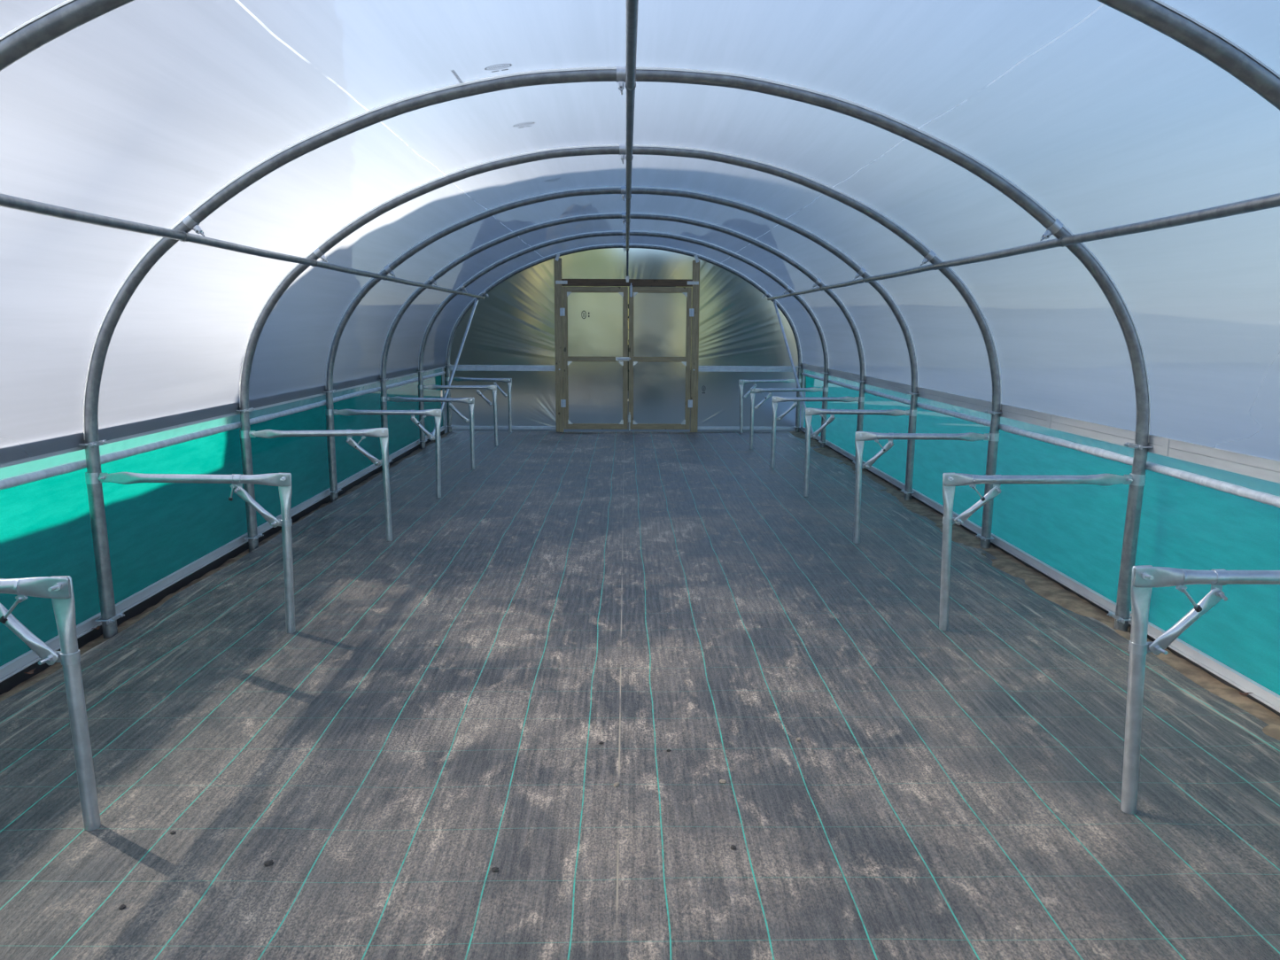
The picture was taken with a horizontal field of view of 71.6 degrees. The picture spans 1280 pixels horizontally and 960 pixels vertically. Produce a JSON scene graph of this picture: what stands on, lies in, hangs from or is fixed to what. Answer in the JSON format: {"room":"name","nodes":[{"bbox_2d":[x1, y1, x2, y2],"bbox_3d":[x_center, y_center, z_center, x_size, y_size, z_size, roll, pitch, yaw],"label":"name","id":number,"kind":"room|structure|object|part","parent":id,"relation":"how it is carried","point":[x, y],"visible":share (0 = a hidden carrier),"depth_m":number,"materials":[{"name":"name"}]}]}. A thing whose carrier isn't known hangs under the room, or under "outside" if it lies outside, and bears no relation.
{"room":"greenhouse","nodes":[
{"label":"greenhouse","id":0,"kind":"room"},
{"bbox_2d":[0,368,443,667],"bbox_3d":[-2.916,0.133,5.505,0.036,0.970,16.493,0,10,-1],"label":"wall","id":1,"kind":"structure","parent":0,"point":[155,531],"depth_m":5.40,"materials":[{"name":"teal fabric"}]},
{"bbox_2d":[0,459,86,489],"bbox_3d":[-2.848,-0.031,4.225,0.044,0.048,0.635,0,10,-1],"label":"rail","id":2,"kind":"object","parent":1,"relation":"attached to","point":[36,476],"depth_m":4.20,"materials":[{"name":"grey metal"}]},
{"bbox_2d":[100,421,240,464],"bbox_3d":[-2.868,-0.253,5.506,0.044,0.049,1.719,0,10,-1],"label":"rail","id":3,"kind":"object","parent":1,"relation":"attached to","point":[120,454],"depth_m":5.33,"materials":[{"name":"grey metal"}]},
{"bbox_2d":[0,426,445,695],"bbox_3d":[-2.883,0.634,5.592,0.036,0.152,16.493,0,10,-1],"label":"baseboard","id":4,"kind":"structure","parent":1,"relation":"attached to","point":[12,673],"depth_m":5.48,"materials":[{"name":"metal"}]},
{"bbox_2d":[249,400,325,425],"bbox_3d":[-2.897,-0.568,7.336,0.044,0.049,1.665,0,10,-1],"label":"rail","id":5,"kind":"object","parent":1,"relation":"attached to","point":[267,417],"depth_m":7.22,"materials":[{"name":"grey metal"}]},
{"bbox_2d":[333,387,380,403],"bbox_3d":[-2.927,-0.891,9.175,0.044,0.051,1.631,0,10,-1],"label":"rail","id":6,"kind":"object","parent":1,"relation":"attached to","point":[359,393],"depth_m":9.08,"materials":[{"name":"grey metal"}]},
{"bbox_2d":[386,378,418,389],"bbox_3d":[-2.956,-1.202,10.997,0.044,0.048,1.552,0,10,-1],"label":"rail","id":7,"kind":"object","parent":1,"relation":"attached to","point":[413,380],"depth_m":10.93,"materials":[{"name":"grey metal"}]},
{"bbox_2d":[442,368,446,427],"bbox_3d":[-3.005,-1.252,13.608,0.035,0.920,0.030,0,10,-1],"label":"trim","id":8,"kind":"structure","parent":1,"relation":"attached to","point":[443,369],"depth_m":13.61,"materials":[{"name":"metal"}]},
{"bbox_2d":[449,248,798,426],"bbox_3d":[-0.242,-2.169,13.537,5.440,2.775,0.024,0,10,-1],"label":"wall","id":9,"kind":"structure","parent":0,"point":[515,325],"depth_m":13.54,"materials":[{"name":"grey"}]},
{"bbox_2d":[449,364,555,371],"bbox_3d":[-2.087,-1.708,13.548,1.622,0.085,0.053,0,10,-1],"label":"rail","id":10,"kind":"object","parent":9,"relation":"attached to","point":[460,368],"visible":0.91,"depth_m":13.55,"materials":[{"name":"metal"}]},
{"bbox_2d":[451,426,556,429],"bbox_3d":[-2.092,-0.811,13.720,1.622,0.045,0.030,0,10,-1],"label":"trim","id":11,"kind":"structure","parent":9,"relation":"attached to","point":[453,427],"depth_m":13.71,"materials":[{"name":"metal"}]},
{"bbox_2d":[559,286,630,429],"bbox_3d":[-0.673,-1.842,13.500,1.066,2.150,0.101,0,10,-1],"label":"door","id":12,"kind":"structure","parent":9,"relation":"in","point":[595,319],"depth_m":13.53,"materials":[{"name":"plastic"}]},
{"bbox_3d":[-0.673,-2.863,13.345,0.835,0.085,0.045,0,10,-1],"label":"rail","id":13,"kind":"part","parent":12,"relation":"part of","materials":[{"name":"brown wood"}]},
{"bbox_3d":[-0.678,-1.842,13.521,0.835,0.077,0.045,0,10,-1],"label":"rail","id":14,"kind":"part","parent":12,"relation":"part of","materials":[{"name":"brown wood"}]},
{"bbox_3d":[-0.682,-0.829,13.696,0.835,0.085,0.045,0,10,-1],"label":"rail","id":15,"kind":"part","parent":12,"relation":"part of","materials":[{"name":"brown wood"}]},
{"bbox_2d":[553,253,699,432],"bbox_3d":[-0.198,-2.056,13.500,2.183,2.704,0.084,0,10,-1],"label":"door frame","id":16,"kind":"structure","parent":9,"relation":"attached to","point":[559,282],"depth_m":13.39,"materials":[{"name":"brown wood"}]},
{"bbox_3d":[-1.233,-2.021,13.494,0.113,2.630,0.075,0,10,-1],"label":"post","id":17,"kind":"part","parent":16,"relation":"part of","materials":[{"name":"brown wood"}]},
{"bbox_3d":[0.839,-2.008,13.529,0.108,2.610,0.075,0,10,-1],"label":"post","id":18,"kind":"part","parent":16,"relation":"part of","materials":[{"name":"brown wood"}]},
{"bbox_2d":[628,283,694,431],"bbox_3d":[0.319,-1.854,13.522,0.984,2.235,0.085,0,10,-1],"label":"door","id":19,"kind":"structure","parent":9,"relation":"in","point":[660,318],"depth_m":13.54,"materials":[{"name":"pine"},{"name":"translucent polythene sheet"},{"name":"zinc"}]},
{"bbox_3d":[0.296,-0.827,13.712,0.798,0.085,0.045,0,10,-1],"label":"rail","id":20,"kind":"part","parent":19,"relation":"part of","materials":[{"name":"brown wood"}]},
{"bbox_3d":[0.300,-1.841,13.537,0.798,0.077,0.045,0,10,-1],"label":"rail","id":21,"kind":"part","parent":19,"relation":"part of","materials":[{"name":"brown wood"}]},
{"bbox_3d":[0.305,-2.862,13.361,0.798,0.085,0.045,0,10,-1],"label":"rail","id":22,"kind":"part","parent":19,"relation":"part of","materials":[{"name":"brown wood"}]},
{"bbox_2d":[697,426,795,429],"bbox_3d":[1.623,-0.805,13.780,1.568,0.045,0.030,0,10,-1],"label":"trim","id":23,"kind":"structure","parent":9,"relation":"attached to","point":[698,428],"depth_m":13.76,"materials":[{"name":"metal"}]},
{"bbox_2d":[698,365,797,372],"bbox_3d":[1.627,-1.702,13.608,1.568,0.085,0.053,0,10,-1],"label":"rail","id":24,"kind":"object","parent":9,"relation":"attached to","point":[702,368],"visible":1,"depth_m":13.61,"materials":[{"name":"metal"}]},
{"bbox_2d":[0,430,1279,959],"bbox_3d":[-0.122,0.647,5.633,5.304,0.045,16.483,0,10,-1],"label":"floor","id":25,"kind":"structure","parent":0,"point":[953,794],"depth_m":3.39,"materials":[{"name":"black fabric"}]},
{"bbox_2d":[118,904,125,909],"bbox_3d":[-1.442,1.189,2.472,0.018,0.008,0.018,-8,13,-41],"label":"clod","id":26,"kind":"object","parent":25,"relation":"on","point":[122,906],"visible":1,"depth_m":2.47,"materials":[{"name":"soil"}]},
{"bbox_2d":[263,860,273,866],"bbox_3d":[-1.120,1.157,2.680,0.028,0.013,0.024,-4,11,-25],"label":"clod","id":27,"kind":"object","parent":25,"relation":"on","point":[267,863],"visible":1,"depth_m":2.67,"materials":[{"name":"soil"}]},
{"bbox_2d":[490,867,498,871],"bbox_3d":[-0.434,1.169,2.664,0.024,0.011,0.021,-2,10,-13],"label":"clod","id":28,"kind":"object","parent":25,"relation":"on","point":[493,869],"visible":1,"depth_m":2.66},
{"bbox_2d":[789,431,1279,740],"bbox_3d":[2.512,0.654,5.691,0.270,0.065,16.513,0,10,-1],"label":"soil strip","id":29,"kind":"object","parent":25,"relation":"on","point":[1045,587],"visible":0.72,"depth_m":5.40,"materials":[{"name":"brown soil"}]},
{"bbox_2d":[1238,691,1253,696],"bbox_3d":[2.638,0.930,3.867,0.051,0.014,0.025,2,10,8],"label":"dry leaf","id":30,"kind":"object","parent":29,"relation":"on","point":[1244,694],"visible":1,"depth_m":3.86,"materials":[{"name":"brown plant"}]},
{"bbox_2d":[0,0,1279,472],"bbox_3d":[-0.105,-1.234,5.321,5.448,1.831,16.508,0,10,-1],"label":"cover","id":31,"kind":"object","parent":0,"point":[141,112],"depth_m":4.11,"materials":[{"name":"grey"}]},
{"bbox_2d":[803,370,1279,695],"bbox_3d":[2.680,0.142,5.595,0.032,0.970,16.493,0,10,-1],"label":"wall","id":32,"kind":"structure","parent":0,"point":[1076,530],"depth_m":5.13,"materials":[{"name":"teal fabric"}]},
{"bbox_2d":[800,369,805,429],"bbox_3d":[2.514,-1.243,13.698,0.035,0.920,0.030,0,10,-1],"label":"trim","id":33,"kind":"structure","parent":32,"relation":"attached to","point":[803,370],"depth_m":13.70,"materials":[{"name":"metal"}]},
{"bbox_2d":[828,379,859,391],"bbox_3d":[2.549,-1.187,11.067,0.044,0.046,1.561,0,10,-1],"label":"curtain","id":34,"kind":"object","parent":32,"relation":"attached to","point":[842,384],"depth_m":10.99,"materials":[{"name":"grey metal"}]},
{"bbox_2d":[864,388,910,404],"bbox_3d":[2.578,-0.874,9.236,0.044,0.047,1.622,0,10,-1],"label":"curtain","id":35,"kind":"object","parent":32,"relation":"attached to","point":[880,394],"depth_m":9.15,"materials":[{"name":"grey metal"}]},
{"bbox_2d":[916,402,991,426],"bbox_3d":[2.607,-0.558,7.405,0.044,0.049,1.676,0,10,-1],"label":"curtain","id":36,"kind":"object","parent":32,"relation":"attached to","point":[957,415],"depth_m":7.26,"materials":[{"name":"grey metal"}]},
{"bbox_2d":[800,426,1279,716],"bbox_3d":[2.644,0.644,5.681,0.036,0.152,16.493,0,10,-1],"label":"baseboard","id":37,"kind":"structure","parent":32,"relation":"attached to","point":[1221,672],"depth_m":5.11,"materials":[{"name":"metal"}]},
{"bbox_2d":[999,423,1132,465],"bbox_3d":[2.636,-0.242,5.577,0.044,0.053,1.712,0,10,-1],"label":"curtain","id":38,"kind":"object","parent":32,"relation":"attached to","point":[1097,452],"depth_m":5.41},
{"bbox_2d":[1145,461,1279,507],"bbox_3d":[2.659,0.008,4.139,0.044,0.050,0.959,0,10,-1],"label":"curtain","id":39,"kind":"object","parent":32,"relation":"attached to","point":[1265,498],"depth_m":4.06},
{"label":"outside","id":40,"kind":"structure","parent":0,"visible":0},
{"bbox_2d":[441,389,802,433],"bbox_3d":[-0.555,-4.312,34.769,320.000,0.344,350.000,0,10,-1],"label":"ground","id":41,"kind":"structure","parent":40,"point":[446,430],"depth_m":14.52,"materials":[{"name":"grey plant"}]},
{"bbox_2d":[0,432,449,702],"bbox_3d":[-2.757,0.666,5.610,0.270,0.046,16.513,0,10,-1],"label":"soil strip","id":42,"kind":"object","parent":41,"relation":"on","point":[55,667],"visible":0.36,"depth_m":5.17,"materials":[{"name":"brown soil"}]},
{"bbox_2d":[24,668,35,674],"bbox_3d":[-2.812,0.884,4.095,0.031,0.016,0.062,-1,10,-9],"label":"dry leaf","id":43,"kind":"object","parent":42,"relation":"on","point":[32,671],"visible":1,"depth_m":4.09,"materials":[{"name":"brown plant"}]},
{"bbox_2d":[78,66,1153,638],"bbox_3d":[-0.099,-0.542,4.494,5.461,2.909,0.166,0,10,-1],"label":"hoop","id":44,"kind":"object","parent":41,"relation":"on","point":[191,221],"depth_m":4.42,"materials":[{"name":"metal"}]},
{"bbox_3d":[-2.790,0.438,4.612,0.071,0.915,0.067,0,10,-1],"label":"ground post","id":45,"kind":"part","parent":44,"relation":"part of","materials":[{"name":"metal"}]},
{"bbox_3d":[-2.313,0.400,4.612,1.031,0.895,0.089,0,10,-1],"label":"bench bracket","id":46,"kind":"part","parent":44,"relation":"part of","materials":[{"name":"silver metal"}]},
{"bbox_3d":[-2.278,-0.005,4.545,0.957,0.075,0.044,0,10,-2],"label":"rail","id":47,"kind":"part","parent":44,"relation":"part of","materials":[{"name":"metal"}]},
{"bbox_2d":[0,366,445,468],"bbox_3d":[-2.847,-0.359,5.416,0.026,0.090,16.483,0,10,-1],"label":"rail","id":48,"kind":"object","parent":44,"relation":"attached to","point":[42,456],"visible":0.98,"depth_m":5.30,"materials":[{"name":"metal"}]},
{"bbox_2d":[0,193,484,299],"bbox_3d":[-2.231,-1.347,5.260,0.050,0.050,16.493,0,10,-1],"label":"purlin","id":49,"kind":"object","parent":44,"relation":"attached to","point":[7,201],"visible":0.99,"depth_m":4.17,"materials":[{"name":"metal"}]},
{"bbox_3d":[-1.837,0.400,4.643,0.078,0.888,0.046,0,10,-1],"label":"leg","id":50,"kind":"part","parent":44,"relation":"part of","materials":[{"name":"metal"}]},
{"bbox_2d":[625,0,638,250],"bbox_3d":[-0.060,-2.045,5.189,0.052,0.052,16.523,0,10,-1],"label":"pole","id":51,"kind":"object","parent":44,"relation":"attached to","point":[632,5],"visible":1,"depth_m":4.21,"materials":[{"name":"metal"}]},
{"bbox_3d":[1.631,0.399,4.739,0.080,0.888,0.046,0,10,-1],"label":"leg","id":52,"kind":"part","parent":44,"relation":"part of","materials":[{"name":"metal"}]},
{"bbox_3d":[2.075,0.000,4.635,0.959,0.075,0.044,1,10,3],"label":"rail","id":53,"kind":"part","parent":44,"relation":"part of","materials":[{"name":"metal"}]},
{"bbox_2d":[801,363,1279,483],"bbox_3d":[2.618,-0.349,5.504,0.026,0.090,16.483,0,10,-1],"label":"rail","id":54,"kind":"object","parent":44,"relation":"attached to","point":[1167,445],"visible":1,"depth_m":5.00,"materials":[{"name":"metal"}]},
{"bbox_3d":[2.106,0.404,4.702,1.033,0.895,0.090,1,10,2],"label":"bench bracket","id":55,"kind":"part","parent":44,"relation":"part of","materials":[{"name":"silver metal"}]},
{"bbox_3d":[2.583,0.447,4.699,0.073,0.915,0.067,0,10,-1],"label":"ground post","id":56,"kind":"part","parent":44,"relation":"part of","materials":[{"name":"metal"}]},
{"bbox_2d":[236,144,1002,552],"bbox_3d":[-0.128,-0.860,6.336,5.461,2.909,0.245,0,10,-1],"label":"hoop","id":57,"kind":"object","parent":41,"relation":"on","point":[252,537],"depth_m":6.16,"materials":[{"name":"metal"}]},
{"bbox_3d":[-2.819,0.126,6.415,0.070,0.915,0.067,0,10,-1],"label":"ground post","id":58,"kind":"part","parent":57,"relation":"part of","materials":[{"name":"metal"}]},
{"bbox_2d":[239,427,392,541],"bbox_3d":[-2.357,0.069,6.507,1.021,0.899,0.097,-2,10,-13],"label":"bracket","id":59,"kind":"object","parent":57,"relation":"attached to","point":[382,433],"visible":0.99,"depth_m":6.52,"materials":[{"name":"metal"}]},
{"bbox_3d":[-2.325,-0.338,6.443,0.948,0.075,0.044,-2,10,-14],"label":"rail","id":60,"kind":"part","parent":59,"relation":"part of","materials":[{"name":"metal"}]},
{"bbox_3d":[-1.899,0.052,6.640,0.067,0.891,0.046,0,10,-1],"label":"leg","id":61,"kind":"part","parent":59,"relation":"part of","materials":[{"name":"metal"}]},
{"bbox_3d":[1.622,0.076,6.618,0.070,0.884,0.046,0,10,-1],"label":"leg","id":62,"kind":"part","parent":57,"relation":"part of","materials":[{"name":"metal"}]},
{"bbox_3d":[2.059,-0.316,6.476,0.941,0.075,0.044,2,10,8],"label":"rail","id":63,"kind":"part","parent":57,"relation":"part of","materials":[{"name":"metal"}]},
{"bbox_3d":[2.089,0.087,6.542,1.016,0.892,0.092,1,10,7],"label":"bench bracket","id":64,"kind":"part","parent":57,"relation":"part of","materials":[{"name":"silver metal"}]},
{"bbox_3d":[2.555,0.135,6.502,0.071,0.915,0.067,0,10,-1],"label":"ground post","id":65,"kind":"part","parent":57,"relation":"part of","materials":[{"name":"metal"}]},
{"bbox_2d":[323,186,919,503],"bbox_3d":[-0.156,-1.169,8.124,5.461,2.909,0.215,0,10,-1],"label":"hoop","id":66,"kind":"object","parent":41,"relation":"on","point":[390,267],"depth_m":7.98,"materials":[{"name":"metal"}]},
{"bbox_3d":[-2.850,-0.186,8.218,0.068,0.915,0.067,0,10,-1],"label":"ground post","id":67,"kind":"part","parent":66,"relation":"part of","materials":[{"name":"metal"}]},
{"bbox_3d":[-2.367,-0.224,8.260,1.042,0.882,0.092,-1,10,-7],"label":"bench bracket","id":68,"kind":"part","parent":66,"relation":"part of","materials":[{"name":"silver metal"}]},
{"bbox_3d":[-2.333,-0.622,8.195,0.967,0.075,0.044,-1,10,-7],"label":"rail","id":69,"kind":"part","parent":66,"relation":"part of","materials":[{"name":"metal"}]},
{"bbox_3d":[-1.891,-0.231,8.336,0.077,0.874,0.046,0,10,-1],"label":"leg","id":70,"kind":"part","parent":66,"relation":"part of","materials":[{"name":"metal"}]},
{"bbox_2d":[803,407,916,496],"bbox_3d":[2.063,-0.231,8.383,1.021,0.892,0.097,2,10,12],"label":"bracket","id":71,"kind":"object","parent":66,"relation":"attached to","point":[810,412],"visible":0.99,"depth_m":8.39,"materials":[{"name":"metal"}]},
{"bbox_3d":[1.601,-0.250,8.502,0.054,0.884,0.050,8,13,38],"label":"leg","id":72,"kind":"part","parent":71,"relation":"part of","materials":[{"name":"metal"}]},
{"bbox_3d":[2.034,-0.635,8.318,0.948,0.075,0.044,2,10,12],"label":"rail","id":73,"kind":"part","parent":71,"relation":"part of","materials":[{"name":"metal"}]},
{"bbox_3d":[2.527,-0.177,8.305,0.070,0.915,0.067,0,10,-1],"label":"ground post","id":74,"kind":"part","parent":66,"relation":"part of","materials":[{"name":"metal"}]},
{"bbox_2d":[380,212,866,469],"bbox_3d":[-0.185,-1.481,9.927,5.461,2.909,0.226,0,10,-1],"label":"hoop","id":75,"kind":"object","parent":41,"relation":"on","point":[432,279],"depth_m":9.80,"materials":[{"name":"metal"}]},
{"bbox_3d":[-2.879,-0.497,10.021,0.068,0.915,0.067,0,10,-1],"label":"ground post","id":76,"kind":"part","parent":75,"relation":"part of","materials":[{"name":"metal"}]},
{"bbox_3d":[-2.387,-0.513,10.007,1.055,0.854,0.089,0,10,1],"label":"bench bracket","id":77,"kind":"part","parent":75,"relation":"part of","materials":[{"name":"grey metal"}]},
{"bbox_3d":[-2.351,-0.897,9.942,0.981,0.075,0.044,0,10,0],"label":"rail","id":78,"kind":"part","parent":75,"relation":"part of","materials":[{"name":"metal"}]},
{"bbox_3d":[-1.893,-0.508,10.017,0.050,0.846,0.051,10,14,44],"label":"leg","id":79,"kind":"part","parent":75,"relation":"part of","materials":[{"name":"metal"}]},
{"bbox_3d":[1.538,-0.531,10.201,0.056,0.860,0.050,8,12,37],"label":"leg","id":80,"kind":"part","parent":75,"relation":"part of","materials":[{"name":"metal"}]},
{"bbox_3d":[1.990,-0.914,10.074,0.962,0.075,0.044,1,10,6],"label":"rail","id":81,"kind":"part","parent":75,"relation":"part of","materials":[{"name":"metal"}]},
{"bbox_3d":[2.020,-0.523,10.139,1.036,0.868,0.090,1,10,5],"label":"bench bracket","id":82,"kind":"part","parent":75,"relation":"part of","materials":[{"name":"grey metal"}]},
{"bbox_3d":[2.499,-0.488,10.108,0.070,0.915,0.067,0,10,-1],"label":"ground post","id":83,"kind":"part","parent":75,"relation":"part of","materials":[{"name":"metal"}]},
{"bbox_2d":[417,230,829,449],"bbox_3d":[-0.213,-1.791,11.720,5.461,2.909,0.285,0,10,-1],"label":"hoop","id":84,"kind":"object","parent":41,"relation":"on","point":[462,287],"depth_m":11.63,"materials":[{"name":"metal"}]},
{"bbox_3d":[-2.908,-0.809,11.824,0.068,0.915,0.067,0,10,-1],"label":"ground post","id":85,"kind":"part","parent":84,"relation":"part of","materials":[{"name":"metal"}]},
{"bbox_3d":[-2.430,-0.843,11.880,1.034,0.867,0.091,-1,10,-8],"label":"bench bracket","id":86,"kind":"part","parent":84,"relation":"part of","materials":[{"name":"grey metal"}]},
{"bbox_3d":[-2.396,-1.233,11.816,0.960,0.075,0.044,-1,10,-9],"label":"rail","id":87,"kind":"part","parent":84,"relation":"part of","materials":[{"name":"metal"}]},
{"bbox_3d":[-1.955,-0.852,11.969,0.068,0.859,0.046,0,10,-1],"label":"leg","id":88,"kind":"part","parent":84,"relation":"part of","materials":[{"name":"metal"}]},
{"bbox_3d":[1.493,-0.806,11.837,0.054,0.843,0.048,-8,13,-41],"label":"leg","id":89,"kind":"part","parent":84,"relation":"part of","materials":[{"name":"metal"}]},
{"bbox_3d":[1.952,-1.194,11.796,0.978,0.075,0.044,0,10,-4],"label":"rail","id":90,"kind":"part","parent":84,"relation":"part of","materials":[{"name":"metal"}]},
{"bbox_3d":[1.985,-0.812,11.861,1.052,0.851,0.088,-1,10,-5],"label":"bench bracket","id":91,"kind":"part","parent":84,"relation":"part of","materials":[{"name":"grey metal"}]},
{"bbox_3d":[2.469,-0.800,11.911,0.073,0.915,0.067,0,10,-1],"label":"ground post","id":92,"kind":"part","parent":84,"relation":"part of","materials":[{"name":"metal"}]},
{"bbox_2d":[445,243,802,433],"bbox_3d":[-0.241,-2.091,13.454,5.462,2.909,0.246,0,10,-1],"label":"hoop","id":93,"kind":"object","parent":41,"relation":"on","point":[497,283],"depth_m":13.38,"materials":[{"name":"metal"}]},
{"bbox_3d":[-2.934,-1.121,13.627,0.069,0.915,0.067,0,10,-1],"label":"ground post","id":94,"kind":"part","parent":93,"relation":"part of","materials":[{"name":"metal"}]},
{"bbox_2d":[431,298,478,435],"bbox_3d":[-2.644,-1.647,12.744,0.061,1.924,1.474,3,10,17],"label":"pole","id":95,"kind":"object","parent":93,"relation":"attached to","point":[476,300],"visible":0.67,"depth_m":12.80,"materials":[{"name":"metal"}]},
{"bbox_3d":[-2.462,-1.135,13.574,1.025,0.866,0.092,1,10,7],"label":"bench bracket","id":96,"kind":"part","parent":93,"relation":"part of","materials":[{"name":"grey metal"}]},
{"bbox_3d":[-2.425,-1.524,13.505,0.951,0.075,0.044,1,10,5],"label":"rail","id":97,"kind":"part","parent":93,"relation":"part of","materials":[{"name":"metal"}]},
{"bbox_3d":[-1.985,-1.123,13.539,0.052,0.858,0.051,9,13,42],"label":"leg","id":98,"kind":"part","parent":93,"relation":"part of","materials":[{"name":"metal"}]},
{"bbox_2d":[625,250,629,282],"bbox_3d":[-0.187,-3.218,13.281,0.060,0.510,0.078,0,10,-1],"label":"post","id":99,"kind":"object","parent":93,"relation":"attached to","point":[627,276],"visible":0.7,"depth_m":13.26,"materials":[{"name":"grey metal"}]},
{"bbox_2d":[738,379,801,433],"bbox_3d":[1.991,-1.117,13.596,1.007,0.861,0.095,-2,10,-14],"label":"bracket","id":100,"kind":"object","parent":93,"relation":"attached to","point":[741,383],"visible":0.93,"depth_m":13.48,"materials":[{"name":"metal"}]},
{"bbox_3d":[1.534,-1.099,13.503,0.076,0.854,0.046,0,10,-1],"label":"leg","id":101,"kind":"part","parent":100,"relation":"part of","materials":[{"name":"metal"}]},
{"bbox_3d":[1.956,-1.504,13.530,0.933,0.075,0.044,-2,10,-13],"label":"rail","id":102,"kind":"part","parent":100,"relation":"part of","materials":[{"name":"metal"}]},
{"bbox_3d":[2.443,-1.112,13.714,0.068,0.915,0.067,0,10,-1],"label":"ground post","id":103,"kind":"part","parent":93,"relation":"part of","materials":[{"name":"metal"}]},
{"bbox_2d":[0,0,1279,830],"bbox_3d":[-0.070,-0.228,2.678,5.461,2.909,0.165,0,10,-1],"label":"hoop","id":104,"kind":"object","parent":41,"relation":"on","point":[68,15],"depth_m":2.74,"materials":[{"name":"metal"}]},
{"bbox_3d":[-2.237,0.318,2.720,0.981,0.087,0.044,0,10,1],"label":"rail","id":105,"kind":"part","parent":104,"relation":"part of","materials":[{"name":"metal"}]},
{"bbox_3d":[-2.270,0.716,2.787,1.059,0.894,0.088,0,10,1],"label":"bench bracket","id":106,"kind":"part","parent":104,"relation":"part of","materials":[{"name":"silver metal"}]},
{"bbox_3d":[-1.777,0.726,2.795,0.072,0.874,0.046,0,10,-1],"label":"leg","id":107,"kind":"part","parent":104,"relation":"part of","materials":[{"name":"metal"}]},
{"bbox_2d":[767,193,1279,300],"bbox_3d":[2.074,-1.341,5.329,0.050,0.050,16.493,0,10,-1],"label":"purlin","id":108,"kind":"object","parent":104,"relation":"attached to","point":[1270,201],"visible":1,"depth_m":4.03,"materials":[{"name":"metal"}]},
{"bbox_3d":[1.625,0.713,2.922,0.096,0.890,0.046,0,10,-1],"label":"leg","id":109,"kind":"part","parent":104,"relation":"part of","materials":[{"name":"metal"}]},
{"bbox_3d":[2.114,0.716,2.893,1.075,0.896,0.089,0,10,1],"label":"bench bracket","id":110,"kind":"part","parent":104,"relation":"part of","materials":[{"name":"silver metal"}]},
{"bbox_3d":[2.083,0.311,2.825,1.000,0.075,0.044,1,10,2],"label":"rail","id":111,"kind":"part","parent":104,"relation":"part of","materials":[{"name":"metal"}]},
{"bbox_2d":[690,321,691,400],"bbox_3d":[1.178,-3.401,20.347,1.409,3.389,1.453,0,10,-1],"label":"tree","id":112,"kind":"object","parent":41,"relation":"on","point":[691,321],"visible":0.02,"depth_m":19.89,"materials":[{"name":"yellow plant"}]},
{"bbox_2d":[772,300,816,438],"bbox_3d":[2.210,-1.638,12.823,0.062,1.924,1.458,-3,10,-17],"label":"pole","id":113,"kind":"object","parent":41,"relation":"on","point":[774,301],"visible":0.75,"depth_m":12.88,"materials":[{"name":"metal"}]},
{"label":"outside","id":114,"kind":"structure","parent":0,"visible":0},
{"bbox_2d":[799,391,805,428],"bbox_3d":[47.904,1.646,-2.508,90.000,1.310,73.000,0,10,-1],"label":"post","id":115,"kind":"structure","parent":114,"point":[804,391],"depth_m":17.21,"materials":[{"name":"grey metal"}]}
]}

